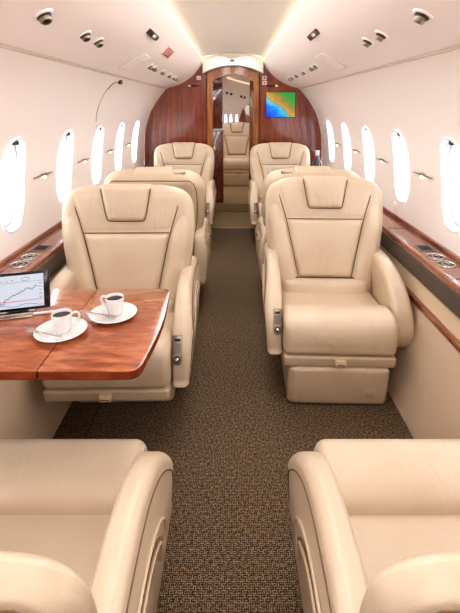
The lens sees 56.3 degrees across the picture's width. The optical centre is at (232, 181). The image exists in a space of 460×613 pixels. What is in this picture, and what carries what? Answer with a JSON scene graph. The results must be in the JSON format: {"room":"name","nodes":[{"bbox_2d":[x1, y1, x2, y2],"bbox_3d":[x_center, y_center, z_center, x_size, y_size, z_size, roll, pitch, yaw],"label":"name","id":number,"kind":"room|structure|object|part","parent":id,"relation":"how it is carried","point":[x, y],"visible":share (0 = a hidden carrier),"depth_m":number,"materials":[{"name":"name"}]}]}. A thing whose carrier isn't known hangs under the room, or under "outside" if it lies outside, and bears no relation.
{"room":"aircraft cabin","nodes":[
{"label":"aircraft cabin","id":0,"kind":"room"},
{"bbox_2d":[0,48,165,438],"bbox_3d":[-0.818,0.252,1.656,0.255,1.428,5.925,0,10,0],"label":"wall","id":1,"kind":"structure","parent":0,"point":[42,100],"depth_m":2.01,"materials":[{"name":"white plastic"}]},
{"bbox_2d":[0,138,25,233],"bbox_3d":[-0.931,0.018,1.816,0.092,0.405,0.214,0,10,0],"label":"window","id":2,"kind":"structure","parent":1,"relation":"in","point":[19,144],"depth_m":1.89,"materials":[{"name":"white plastic"}]},
{"bbox_2d":[33,171,52,178],"bbox_3d":[-0.922,-0.031,2.099,0.028,0.030,0.210,0,10,0],"label":"wall light","id":3,"kind":"object","parent":1,"relation":"attached to","point":[43,174],"visible":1,"depth_m":2.09,"materials":[{"name":"silver metal"}]},
{"bbox_2d":[50,263,66,281],"bbox_3d":[-0.793,0.488,1.698,0.007,0.100,5.925,0,10,0],"label":"wall panel","id":4,"kind":"object","parent":1,"relation":"attached to","point":[65,264],"depth_m":1.94,"materials":[{"name":"beige"}]},
{"bbox_2d":[57,130,73,202],"bbox_3d":[-0.931,-0.082,2.381,0.092,0.405,0.214,0,10,0],"label":"window","id":5,"kind":"structure","parent":1,"relation":"in","point":[69,136],"depth_m":2.46,"materials":[{"name":"white glass"}]},
{"bbox_2d":[0,165,145,276],"bbox_3d":[-0.865,0.387,1.680,0.160,0.110,5.925,0,10,0],"label":"ledge","id":6,"kind":"object","parent":1,"relation":"attached to","point":[46,251],"visible":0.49,"depth_m":1.89,"materials":[{"name":"brown wood"}]},
{"bbox_3d":[-0.804,0.360,1.675,0.016,0.030,5.925,0,10,0],"label":"rail","id":7,"kind":"part","parent":6,"relation":"part of","materials":[{"name":"brown wood"}]},
{"bbox_2d":[0,289,169,379],"bbox_3d":[-0.499,0.468,1.194,0.612,0.167,0.440,0,10,0],"label":"folding table","id":8,"kind":"object","parent":6,"relation":"attached to","point":[122,350],"visible":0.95,"depth_m":1.07,"materials":[{"name":"brown wood"}]},
{"bbox_2d":[0,309,35,320],"bbox_3d":[-0.626,0.339,1.237,0.105,0.081,0.103,-3,10,-15],"label":"tablet stand","id":9,"kind":"object","parent":8,"relation":"on","point":[23,313],"visible":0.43,"depth_m":1.20,"materials":[{"name":"silver metal"}]},
{"bbox_2d":[0,270,50,312],"bbox_3d":[-0.647,0.316,1.223,0.235,0.106,0.032,-3,10,-15],"label":"tablet","id":10,"kind":"object","parent":9,"relation":"on","point":[19,291],"visible":1,"depth_m":1.23,"materials":[{"name":"black"}]},
{"bbox_2d":[33,310,54,314],"bbox_3d":[-0.549,0.373,1.224,0.092,0.008,0.008,-2,10,-14],"label":"stylus","id":11,"kind":"object","parent":8,"relation":"on","point":[49,311],"visible":0.65,"depth_m":1.22,"materials":[{"name":"white plastic"}]},
{"bbox_2d":[33,317,86,342],"bbox_3d":[-0.448,0.389,1.121,0.131,0.014,0.131,0,10,0],"label":"saucer","id":12,"kind":"object","parent":8,"relation":"on","point":[80,326],"visible":0.73,"depth_m":1.12,"materials":[{"name":"white ceramic"}]},
{"bbox_2d":[25,328,61,337],"bbox_3d":[-0.483,0.387,1.095,0.114,0.006,0.019,4,11,20],"label":"teaspoon","id":13,"kind":"object","parent":12,"relation":"on","point":[32,330],"visible":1,"depth_m":1.10,"materials":[{"name":"silver metal"}]},
{"bbox_2d":[51,308,80,333],"bbox_3d":[-0.441,0.364,1.128,0.052,0.051,0.066,9,13,40],"label":"coffee cup","id":14,"kind":"object","parent":12,"relation":"on","point":[61,318],"visible":1,"depth_m":1.11,"materials":[{"name":"white ceramic"}]},
{"bbox_3d":[-0.414,0.357,1.132,0.025,0.038,0.007,-3,11,-18],"label":"handle","id":15,"kind":"part","parent":14,"relation":"part of","materials":[{"name":"white ceramic"}]},
{"bbox_2d":[89,302,136,323],"bbox_3d":[-0.337,0.373,1.212,0.131,0.014,0.131,0,10,0],"label":"saucer","id":16,"kind":"object","parent":8,"relation":"on","point":[129,310],"visible":0.79,"depth_m":1.21,"materials":[{"name":"white ceramic"}]},
{"bbox_2d":[80,310,115,317],"bbox_3d":[-0.377,0.369,1.199,0.114,0.006,0.019,3,11,18],"label":"teaspoon","id":17,"kind":"object","parent":16,"relation":"on","point":[105,315],"visible":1,"depth_m":1.20,"materials":[{"name":"silver metal"}]},
{"bbox_2d":[100,293,123,315],"bbox_3d":[-0.339,0.347,1.222,0.052,0.051,0.066,-9,14,-42],"label":"coffee cup","id":18,"kind":"object","parent":16,"relation":"on","point":[114,302],"visible":1,"depth_m":1.20,"materials":[{"name":"white ceramic"}]},
{"bbox_3d":[-0.366,0.341,1.224,0.025,0.038,0.007,3,10,15],"label":"handle","id":19,"kind":"part","parent":18,"relation":"part of","materials":[{"name":"white ceramic"}]},
{"bbox_2d":[0,43,166,88],"bbox_3d":[-0.688,-0.450,1.533,0.022,0.013,5.925,0,10,0],"label":"trim","id":20,"kind":"structure","parent":1,"relation":"attached to","point":[4,46],"depth_m":1.71,"materials":[{"name":"beige plastic"}]},
{"bbox_2d":[92,126,103,184],"bbox_3d":[-0.931,-0.182,2.946,0.092,0.405,0.214,0,10,0],"label":"window","id":21,"kind":"structure","parent":1,"relation":"in","point":[100,132],"depth_m":3.03,"materials":[{"name":"white glass"}]},
{"bbox_2d":[96,80,122,116],"bbox_3d":[-0.790,-0.503,2.676,0.177,0.264,0.169,0,10,0],"label":"cable","id":22,"kind":"object","parent":1,"relation":"attached to","point":[120,81],"visible":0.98,"depth_m":2.66,"materials":[{"name":"grey metal"}]},
{"bbox_2d":[115,122,124,170],"bbox_3d":[-0.931,-0.281,3.511,0.092,0.405,0.214,0,10,0],"label":"window","id":23,"kind":"structure","parent":1,"relation":"in","point":[120,134],"depth_m":3.59,"materials":[{"name":"white glass"}]},
{"bbox_2d":[132,120,139,162],"bbox_3d":[-0.931,-0.381,4.077,0.092,0.405,0.214,0,10,0],"label":"window","id":24,"kind":"structure","parent":1,"relation":"in","point":[136,128],"depth_m":4.16,"materials":[{"name":"white glass"}]},
{"bbox_2d":[0,0,202,87],"bbox_3d":[-0.500,-0.582,1.509,0.400,0.267,5.925,0,10,0],"label":"ceiling","id":25,"kind":"structure","parent":0,"point":[123,25],"depth_m":1.65,"materials":[{"name":"white plastic"}]},
{"bbox_2d":[33,8,53,24],"bbox_3d":[-0.510,-0.444,1.155,0.054,0.044,0.059,2,10,11],"label":"ceiling vent","id":26,"kind":"object","parent":25,"relation":"in","point":[44,16],"visible":1,"depth_m":1.14,"materials":[{"name":"white plastic"}]},
{"bbox_2d":[77,30,90,41],"bbox_3d":[-0.510,-0.500,1.475,0.049,0.040,0.054,2,10,11],"label":"ceiling vent","id":27,"kind":"object","parent":25,"relation":"in","point":[85,36],"visible":1,"depth_m":1.46,"materials":[{"name":"white"}]},
{"bbox_2d":[91,37,103,47],"bbox_3d":[-0.510,-0.526,1.623,0.049,0.040,0.054,2,10,11],"label":"ceiling vent","id":28,"kind":"object","parent":25,"relation":"in","point":[98,42],"visible":1,"depth_m":1.61,"materials":[{"name":"white plastic"}]},
{"bbox_2d":[119,53,151,70],"bbox_3d":[-0.524,-0.644,2.313,0.140,0.074,0.207,0,10,0],"label":"access panel","id":29,"kind":"object","parent":25,"relation":"attached to","point":[143,57],"visible":1,"depth_m":2.29,"materials":[{"name":"white plastic"}]},
{"bbox_2d":[146,28,158,40],"bbox_3d":[-0.385,-0.705,2.064,0.027,0.027,0.230,0,10,0],"label":"recessed light","id":30,"kind":"object","parent":25,"relation":"in","point":[150,32],"visible":1,"depth_m":2.04,"materials":[{"name":"grey metal"}]},
{"bbox_2d":[161,46,174,58],"bbox_3d":[-0.400,-0.795,2.648,0.054,0.053,0.250,0,10,0],"label":"exit sign","id":31,"kind":"object","parent":25,"relation":"attached to","point":[168,51],"visible":1,"depth_m":2.62,"materials":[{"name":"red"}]},
{"bbox_2d":[52,228,413,612],"bbox_3d":[0.000,1.000,1.671,2.000,0.050,5.695,0,10,0],"label":"floor","id":32,"kind":"structure","parent":0,"point":[230,436],"depth_m":1.65,"materials":[{"name":"brown carpet"}]},
{"bbox_2d":[0,439,172,612],"bbox_3d":[-0.460,0.743,0.830,0.639,0.749,0.656,0,10,0],"label":"chair","id":33,"kind":"object","parent":32,"relation":"on","point":[84,523],"visible":1,"depth_m":0.89,"materials":[{"name":"beige leather"}]},
{"bbox_3d":[-0.452,0.652,0.542,0.522,0.441,0.008,0,25,0],"label":"panel","id":34,"kind":"part","parent":33,"relation":"part of","materials":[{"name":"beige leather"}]},
{"bbox_3d":[-0.452,0.648,0.575,0.559,0.468,0.067,0,25,0],"label":"backrest","id":35,"kind":"part","parent":33,"relation":"part of","materials":[{"name":"beige leather"}]},
{"bbox_2d":[0,515,110,586],"bbox_3d":[-0.452,0.823,0.815,0.456,0.125,0.363,0,10,0],"label":"seat cushion","id":36,"kind":"object","parent":33,"relation":"on","point":[75,541],"depth_m":0.90,"materials":[{"name":"beige leather"}]},
{"bbox_3d":[-0.181,0.747,0.802,0.078,0.343,0.601,0,10,0],"label":"armrest","id":37,"kind":"part","parent":33,"relation":"part of","materials":[{"name":"beige leather"}]},
{"bbox_2d":[84,402,100,438],"bbox_3d":[-0.565,0.978,1.658,0.004,0.005,5.675,0,10,0],"label":"trim","id":38,"kind":"structure","parent":32,"relation":"attached to","point":[100,402],"depth_m":1.73,"materials":[{"name":"black"}]},
{"bbox_2d":[42,184,199,402],"bbox_3d":[-0.472,0.480,1.844,0.639,0.913,0.718,0,10,-1],"label":"chair","id":39,"kind":"object","parent":32,"relation":"on","point":[116,236],"visible":0.72,"depth_m":1.87,"materials":[{"name":"beige leather"}]},
{"bbox_3d":[-0.741,0.561,1.866,0.102,0.338,0.569,0,10,-1],"label":"armrest","id":40,"kind":"part","parent":39,"relation":"part of","materials":[{"name":"beige leather"}]},
{"bbox_3d":[-0.465,0.133,1.883,0.469,0.180,0.020,0,4,-1],"label":"yoke panel","id":41,"kind":"part","parent":39,"relation":"part of","materials":[{"name":"beige leather"}]},
{"bbox_3d":[-0.465,0.368,1.890,0.376,0.285,0.034,0,4,-1],"label":"panel","id":42,"kind":"part","parent":39,"relation":"part of","materials":[{"name":"beige leather"}]},
{"bbox_3d":[-0.466,0.320,1.960,0.588,0.620,0.134,0,4,-1],"label":"backrest","id":43,"kind":"part","parent":39,"relation":"part of","materials":[{"name":"beige leather"}]},
{"bbox_2d":[163,312,173,330],"bbox_3d":[-0.464,0.637,1.870,0.456,0.125,0.363,0,10,-1],"label":"seat cushion","id":44,"kind":"object","parent":39,"relation":"on","point":[168,324],"depth_m":1.81,"materials":[{"name":"beige leather"}]},
{"bbox_3d":[-0.193,0.560,1.860,0.078,0.343,0.601,0,10,-1],"label":"armrest","id":45,"kind":"part","parent":39,"relation":"part of","materials":[{"name":"beige leather"}]},
{"bbox_2d":[104,167,211,284],"bbox_3d":[-0.463,0.322,2.767,0.640,0.905,0.666,0,10,0],"label":"chair","id":46,"kind":"object","parent":32,"relation":"on","point":[188,181],"visible":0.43,"depth_m":2.43,"materials":[{"name":"beige leather"}]},
{"bbox_3d":[-0.455,0.253,2.482,0.511,0.559,0.016,0,23,0],"label":"panel","id":47,"kind":"part","parent":46,"relation":"part of","materials":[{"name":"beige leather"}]},
{"bbox_3d":[-0.455,0.228,2.541,0.588,0.620,0.134,0,23,0],"label":"backrest","id":48,"kind":"part","parent":46,"relation":"part of","materials":[{"name":"beige leather"}]},
{"bbox_3d":[-0.184,0.402,2.757,0.078,0.343,0.601,0,10,0],"label":"armrest","id":49,"kind":"part","parent":46,"relation":"part of","materials":[{"name":"beige leather"}]},
{"bbox_2d":[154,142,215,223],"bbox_3d":[-0.483,0.101,4.019,0.640,0.905,0.666,0,10,0],"label":"chair","id":50,"kind":"object","parent":32,"relation":"on","point":[198,158],"visible":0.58,"depth_m":4.13,"materials":[{"name":"beige leather"}]},
{"bbox_3d":[-0.475,-0.065,4.199,0.588,0.620,0.134,0,-3,0],"label":"backrest","id":51,"kind":"part","parent":50,"relation":"part of","materials":[{"name":"beige leather"}]},
{"bbox_3d":[-0.475,-0.260,4.146,0.469,0.180,0.020,0,-3,0],"label":"yoke panel","id":52,"kind":"part","parent":50,"relation":"part of","materials":[{"name":"beige leather"}]},
{"bbox_3d":[-0.475,-0.025,4.123,0.376,0.285,0.034,0,-3,0],"label":"panel","id":53,"kind":"part","parent":50,"relation":"part of","materials":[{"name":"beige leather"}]},
{"bbox_3d":[-0.204,0.173,4.056,0.078,0.343,0.601,0,10,0],"label":"armrest","id":54,"kind":"part","parent":50,"relation":"part of","materials":[{"name":"beige leather"}]},
{"bbox_2d":[211,227,254,227],"bbox_3d":[0.000,0.479,4.471,0.600,0.008,0.030,0,10,0],"label":"trim","id":55,"kind":"structure","parent":32,"relation":"on","point":[211,227],"depth_m":4.47,"materials":[{"name":"silver metal"}]},
{"bbox_2d":[248,142,309,224],"bbox_3d":[0.463,0.101,4.019,0.640,0.905,0.666,0,10,0],"label":"chair","id":56,"kind":"object","parent":32,"relation":"on","point":[264,157],"visible":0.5,"depth_m":4.13,"materials":[{"name":"beige leather"}]},
{"bbox_3d":[0.184,0.173,4.056,0.078,0.343,0.601,0,10,0],"label":"armrest","id":57,"kind":"part","parent":56,"relation":"part of","materials":[{"name":"beige leather"}]},
{"bbox_3d":[0.455,-0.065,4.199,0.588,0.620,0.134,0,-3,0],"label":"backrest","id":58,"kind":"part","parent":56,"relation":"part of","materials":[{"name":"beige leather"}]},
{"bbox_3d":[0.455,-0.260,4.146,0.469,0.180,0.020,0,-3,0],"label":"yoke panel","id":59,"kind":"part","parent":56,"relation":"part of","materials":[{"name":"beige leather"}]},
{"bbox_3d":[0.455,-0.025,4.123,0.376,0.285,0.034,0,-3,0],"label":"panel","id":60,"kind":"part","parent":56,"relation":"part of","materials":[{"name":"beige leather"}]},
{"bbox_2d":[255,166,359,280],"bbox_3d":[0.470,0.317,2.797,0.640,0.905,0.666,0,10,0],"label":"chair","id":61,"kind":"object","parent":32,"relation":"on","point":[297,171],"visible":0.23,"depth_m":2.47,"materials":[{"name":"beige leather"}]},
{"bbox_3d":[0.191,0.397,2.787,0.078,0.343,0.601,0,10,0],"label":"armrest","id":62,"kind":"part","parent":61,"relation":"part of","materials":[{"name":"beige leather"}]},
{"bbox_3d":[0.462,0.222,2.571,0.588,0.620,0.134,0,23,0],"label":"backrest","id":63,"kind":"part","parent":61,"relation":"part of","materials":[{"name":"beige leather"}]},
{"bbox_2d":[261,176,414,404],"bbox_3d":[0.457,0.452,2.021,0.639,0.908,0.656,0,10,2],"label":"chair","id":64,"kind":"object","parent":32,"relation":"on","point":[338,311],"visible":1,"depth_m":1.98,"materials":[{"name":"beige leather"}]},
{"bbox_3d":[0.179,0.523,2.071,0.078,0.343,0.601,0,10,2],"label":"armrest","id":65,"kind":"part","parent":64,"relation":"part of","materials":[{"name":"beige leather"}]},
{"bbox_3d":[0.456,0.285,2.194,0.588,0.620,0.134,0,-1,2],"label":"backrest","id":66,"kind":"part","parent":64,"relation":"part of","materials":[{"name":"beige leather"}]},
{"bbox_3d":[0.455,0.092,2.134,0.469,0.180,0.020,0,-1,2],"label":"yoke panel","id":67,"kind":"part","parent":64,"relation":"part of","materials":[{"name":"beige leather"}]},
{"bbox_3d":[0.453,0.327,2.119,0.376,0.285,0.034,0,-1,2],"label":"panel","id":68,"kind":"part","parent":64,"relation":"part of","materials":[{"name":"beige leather"}]},
{"bbox_2d":[282,290,378,306],"bbox_3d":[0.450,0.601,2.076,0.456,0.125,0.363,0,10,2],"label":"seat cushion","id":69,"kind":"object","parent":64,"relation":"on","point":[346,297],"depth_m":2.03,"materials":[{"name":"beige leather"}]},
{"bbox_3d":[0.727,0.526,2.068,0.102,0.338,0.569,0,10,2],"label":"armrest","id":70,"kind":"part","parent":64,"relation":"part of","materials":[{"name":"beige leather"}]},
{"bbox_2d":[288,439,459,612],"bbox_3d":[0.449,0.743,0.830,0.639,0.749,0.656,0,10,0],"label":"chair","id":71,"kind":"object","parent":32,"relation":"on","point":[375,523],"visible":1,"depth_m":0.89,"materials":[{"name":"beige leather"}]},
{"bbox_3d":[0.169,0.747,0.802,0.078,0.343,0.601,0,10,0],"label":"armrest","id":72,"kind":"part","parent":71,"relation":"part of","materials":[{"name":"beige leather"}]},
{"bbox_2d":[349,515,459,584],"bbox_3d":[0.440,0.823,0.815,0.456,0.125,0.363,0,10,0],"label":"seat cushion","id":73,"kind":"object","parent":71,"relation":"on","point":[382,541],"depth_m":0.90,"materials":[{"name":"beige leather"}]},
{"bbox_3d":[0.440,0.648,0.575,0.559,0.468,0.067,0,25,0],"label":"backrest","id":74,"kind":"part","parent":71,"relation":"part of","materials":[{"name":"beige leather"}]},
{"bbox_3d":[0.440,0.652,0.542,0.522,0.441,0.008,0,25,0],"label":"panel","id":75,"kind":"part","parent":71,"relation":"part of","materials":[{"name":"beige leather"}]},
{"bbox_2d":[144,64,321,166],"bbox_3d":[0.000,-0.401,4.575,1.890,1.700,0.050,0,10,0],"label":"wall","id":76,"kind":"structure","parent":0,"point":[179,114],"depth_m":4.51,"materials":[{"name":"brown wood"}]},
{"bbox_2d":[206,66,259,220],"bbox_3d":[0.000,-0.380,4.589,0.552,1.654,0.130,0,10,0],"label":"door frame","id":77,"kind":"structure","parent":76,"relation":"in","point":[211,76],"depth_m":4.44,"materials":[{"name":"brown wood"}]},
{"bbox_2d":[266,92,295,117],"bbox_3d":[0.495,-0.801,4.472,0.310,0.264,0.014,0,10,0],"label":"wall screen","id":78,"kind":"object","parent":76,"relation":"attached to","point":[278,104],"visible":1,"depth_m":4.46,"materials":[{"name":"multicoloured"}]},
{"bbox_2d":[164,0,301,57],"bbox_3d":[0.000,-0.769,1.476,0.630,0.062,5.925,0,10,0],"label":"ceiling","id":79,"kind":"structure","parent":0,"point":[213,27],"depth_m":2.68,"materials":[{"name":"white plastic"}]},
{"bbox_2d":[163,0,202,59],"bbox_3d":[-0.307,-0.727,1.484,0.015,0.026,5.925,0,10,0],"label":"light strip","id":80,"kind":"object","parent":79,"relation":"attached to","point":[163,0],"visible":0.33,"depth_m":2.37,"materials":[{"name":"beige"}]},
{"bbox_2d":[263,0,302,59],"bbox_3d":[0.307,-0.727,1.484,0.015,0.026,5.925,0,10,0],"label":"light strip","id":81,"kind":"object","parent":79,"relation":"attached to","point":[302,0],"visible":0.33,"depth_m":2.37,"materials":[{"name":"beige"}]},
{"bbox_2d":[201,58,264,76],"bbox_3d":[0.000,-1.494,5.723,1.600,0.025,2.510,0,10,0],"label":"ceiling","id":82,"kind":"structure","parent":0,"point":[201,58],"depth_m":6.89,"materials":[{"name":"white"}]},
{"bbox_2d":[202,52,263,73],"bbox_3d":[0.000,-1.202,4.378,0.610,0.203,0.180,0,10,0],"label":"wall","id":83,"kind":"structure","parent":0,"point":[212,62],"depth_m":4.29,"materials":[{"name":"white plastic"}]},
{"bbox_2d":[211,186,255,226],"bbox_3d":[0.000,0.210,5.861,2.000,0.150,2.830,0,10,0],"label":"floor","id":84,"kind":"structure","parent":0,"point":[234,211],"depth_m":5.15,"materials":[{"name":"beige carpet"}]},
{"bbox_2d":[213,77,223,202],"bbox_3d":[-0.325,-0.533,5.183,0.430,1.550,0.297,0,10,0],"label":"cabinet","id":85,"kind":"object","parent":84,"relation":"on","point":[218,130],"visible":0.34,"depth_m":5.09,"materials":[{"name":"brown wood"}]},
{"bbox_3d":[-0.325,-0.164,5.103,0.390,0.790,0.012,0,10,0],"label":"door","id":86,"kind":"part","parent":85,"relation":"part of","materials":[{"name":"brown wood"}]},
{"bbox_2d":[223,122,248,185],"bbox_3d":[0.068,-0.433,6.460,0.639,0.910,0.656,0,10,0],"label":"chair","id":87,"kind":"object","parent":84,"relation":"on","point":[236,134],"visible":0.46,"depth_m":6.53,"materials":[{"name":"beige leather"}]},
{"bbox_3d":[0.060,-0.600,6.628,0.588,0.620,0.134,0,0,0],"label":"backrest","id":88,"kind":"part","parent":87,"relation":"part of","materials":[{"name":"beige leather"}]},
{"bbox_3d":[0.060,-0.791,6.564,0.469,0.180,0.020,0,0,0],"label":"yoke panel","id":89,"kind":"part","parent":87,"relation":"part of","materials":[{"name":"beige leather"}]},
{"bbox_3d":[0.060,-0.556,6.554,0.376,0.285,0.034,0,0,0],"label":"panel","id":90,"kind":"part","parent":87,"relation":"part of","materials":[{"name":"beige leather"}]},
{"bbox_2d":[223,77,248,122],"bbox_3d":[0.000,-0.867,7.133,1.240,1.730,0.050,0,10,0],"label":"wall","id":91,"kind":"structure","parent":0,"point":[233,104],"depth_m":7.01,"materials":[{"name":"white plastic"}]},
{"bbox_2d":[224,114,227,122],"bbox_3d":[-0.118,-0.994,7.078,0.060,0.250,0.014,0,10,0],"label":"window","id":92,"kind":"structure","parent":91,"relation":"in","point":[225,115],"depth_m":7.07,"materials":[{"name":"white"}]},
{"bbox_2d":[239,104,248,122],"bbox_3d":[0.333,-0.697,7.122,0.465,1.200,0.030,0,10,0],"label":"panel","id":93,"kind":"object","parent":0,"point":[244,117],"visible":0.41,"depth_m":7.04,"materials":[{"name":"brown wood"}]},
{"bbox_2d":[249,79,252,180],"bbox_3d":[0.395,-0.541,5.043,0.410,1.615,0.060,0,10,0],"label":"wall","id":94,"kind":"structure","parent":0,"point":[250,81],"depth_m":4.98,"materials":[{"name":"brown wood"}]},
{"bbox_2d":[263,0,459,87],"bbox_3d":[0.500,-0.582,1.509,0.400,0.267,5.925,0,10,0],"label":"ceiling","id":95,"kind":"structure","parent":0,"point":[342,25],"depth_m":1.67,"materials":[{"name":"white plastic"}]},
{"bbox_2d":[307,28,319,40],"bbox_3d":[0.385,-0.705,2.064,0.027,0.027,0.230,0,10,0],"label":"recessed light","id":96,"kind":"object","parent":95,"relation":"in","point":[315,32],"visible":1,"depth_m":2.03,"materials":[{"name":"grey metal"}]},
{"bbox_2d":[314,53,346,70],"bbox_3d":[0.524,-0.644,2.313,0.140,0.074,0.207,0,10,0],"label":"access panel","id":97,"kind":"object","parent":95,"relation":"attached to","point":[322,57],"visible":1,"depth_m":2.29,"materials":[{"name":"white plastic"}]},
{"bbox_2d":[362,37,374,47],"bbox_3d":[0.510,-0.526,1.623,0.050,0.040,0.053,4,11,23],"label":"ceiling vent","id":98,"kind":"object","parent":95,"relation":"in","point":[367,42],"visible":1,"depth_m":1.61,"materials":[{"name":"white"}]},
{"bbox_2d":[375,30,388,41],"bbox_3d":[0.510,-0.500,1.476,0.050,0.040,0.053,4,11,23],"label":"ceiling vent","id":99,"kind":"object","parent":95,"relation":"in","point":[380,36],"visible":1,"depth_m":1.47,"materials":[{"name":"white plastic"}]},
{"bbox_2d":[412,8,432,24],"bbox_3d":[0.510,-0.444,1.156,0.054,0.044,0.058,4,11,23],"label":"ceiling vent","id":100,"kind":"object","parent":95,"relation":"in","point":[421,16],"visible":1,"depth_m":1.15,"materials":[{"name":"white plastic"}]},
{"bbox_2d":[300,49,459,438],"bbox_3d":[0.818,0.252,1.656,0.255,1.428,5.925,0,10,0],"label":"wall","id":101,"kind":"structure","parent":0,"point":[419,99],"depth_m":1.94,"materials":[{"name":"white plastic"}]},
{"bbox_2d":[326,120,333,162],"bbox_3d":[0.931,-0.381,4.077,0.092,0.405,0.214,0,10,0],"label":"window","id":102,"kind":"structure","parent":101,"relation":"in","point":[329,128],"depth_m":4.16,"materials":[{"name":"white glass"}]},
{"bbox_2d":[341,122,350,169],"bbox_3d":[0.931,-0.281,3.511,0.092,0.405,0.214,0,10,0],"label":"window","id":103,"kind":"structure","parent":101,"relation":"in","point":[345,134],"depth_m":3.59,"materials":[{"name":"white glass"}]},
{"bbox_2d":[362,126,373,181],"bbox_3d":[0.931,-0.182,2.946,0.092,0.405,0.214,0,10,0],"label":"window","id":104,"kind":"structure","parent":101,"relation":"in","point":[365,132],"depth_m":3.03,"materials":[{"name":"white glass"}]},
{"bbox_2d":[299,45,459,88],"bbox_3d":[0.688,-0.450,1.533,0.022,0.013,5.925,0,10,0],"label":"trim","id":105,"kind":"structure","parent":101,"relation":"attached to","point":[457,47],"depth_m":1.76,"materials":[{"name":"beige plastic"}]},
{"bbox_2d":[393,202,396,211],"bbox_3d":[0.942,0.145,2.503,0.008,0.056,0.040,0,10,0],"label":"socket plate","id":106,"kind":"object","parent":101,"relation":"attached to","point":[394,203],"visible":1,"depth_m":2.50,"materials":[{"name":"white plastic"}]},
{"bbox_2d":[392,130,408,202],"bbox_3d":[0.931,-0.082,2.381,0.092,0.405,0.214,0,10,0],"label":"window","id":107,"kind":"structure","parent":101,"relation":"in","point":[396,136],"depth_m":2.46,"materials":[{"name":"white glass"}]},
{"bbox_2d":[380,206,459,318],"bbox_3d":[0.865,0.387,1.680,0.160,0.110,5.925,0,10,0],"label":"ledge","id":108,"kind":"object","parent":101,"relation":"attached to","point":[434,265],"visible":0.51,"depth_m":1.88,"materials":[{"name":"brown wood"}]},
{"bbox_3d":[0.804,0.360,1.675,0.016,0.030,5.925,0,10,0],"label":"rail","id":109,"kind":"part","parent":108,"relation":"part of","materials":[{"name":"brown wood"}]},
{"bbox_3d":[0.935,0.343,1.672,0.019,0.020,5.925,0,10,0],"label":"rail","id":110,"kind":"part","parent":108,"relation":"part of","materials":[{"name":"brown wood"}]},
{"bbox_3d":[0.517,0.094,3.362,0.577,0.153,0.410,0,10,0],"label":"folding table","id":111,"kind":"object","parent":108,"relation":"attached to","visible":0},
{"bbox_2d":[312,150,321,165],"bbox_3d":[0.635,-0.103,3.252,0.076,0.273,0.076,0,10,0],"label":"bottle","id":112,"kind":"object","parent":111,"relation":"on","point":[316,162],"visible":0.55,"depth_m":3.22,"materials":[{"name":"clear glass"}]},
{"bbox_2d":[380,245,459,340],"bbox_3d":[0.793,0.488,1.698,0.007,0.100,5.925,0,10,0],"label":"wall panel","id":113,"kind":"object","parent":101,"relation":"attached to","point":[443,313],"visible":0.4,"depth_m":1.74,"materials":[{"name":"beige leather"}]},
{"bbox_2d":[413,171,432,178],"bbox_3d":[0.922,-0.031,2.099,0.028,0.030,0.210,0,10,0],"label":"wall light","id":114,"kind":"object","parent":101,"relation":"attached to","point":[420,174],"visible":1,"depth_m":2.09,"materials":[{"name":"silver metal"}]},
{"bbox_2d":[405,285,459,352],"bbox_3d":[0.788,0.536,1.706,0.024,0.024,5.925,0,10,0],"label":"trim rail","id":115,"kind":"object","parent":101,"relation":"attached to","point":[438,324],"visible":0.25,"depth_m":1.66,"materials":[{"name":"brown wood"}]},
{"bbox_2d":[440,138,459,233],"bbox_3d":[0.931,0.018,1.816,0.092,0.405,0.214,0,10,0],"label":"window","id":116,"kind":"structure","parent":101,"relation":"in","point":[446,144],"depth_m":1.90,"materials":[{"name":"white"}]}
]}

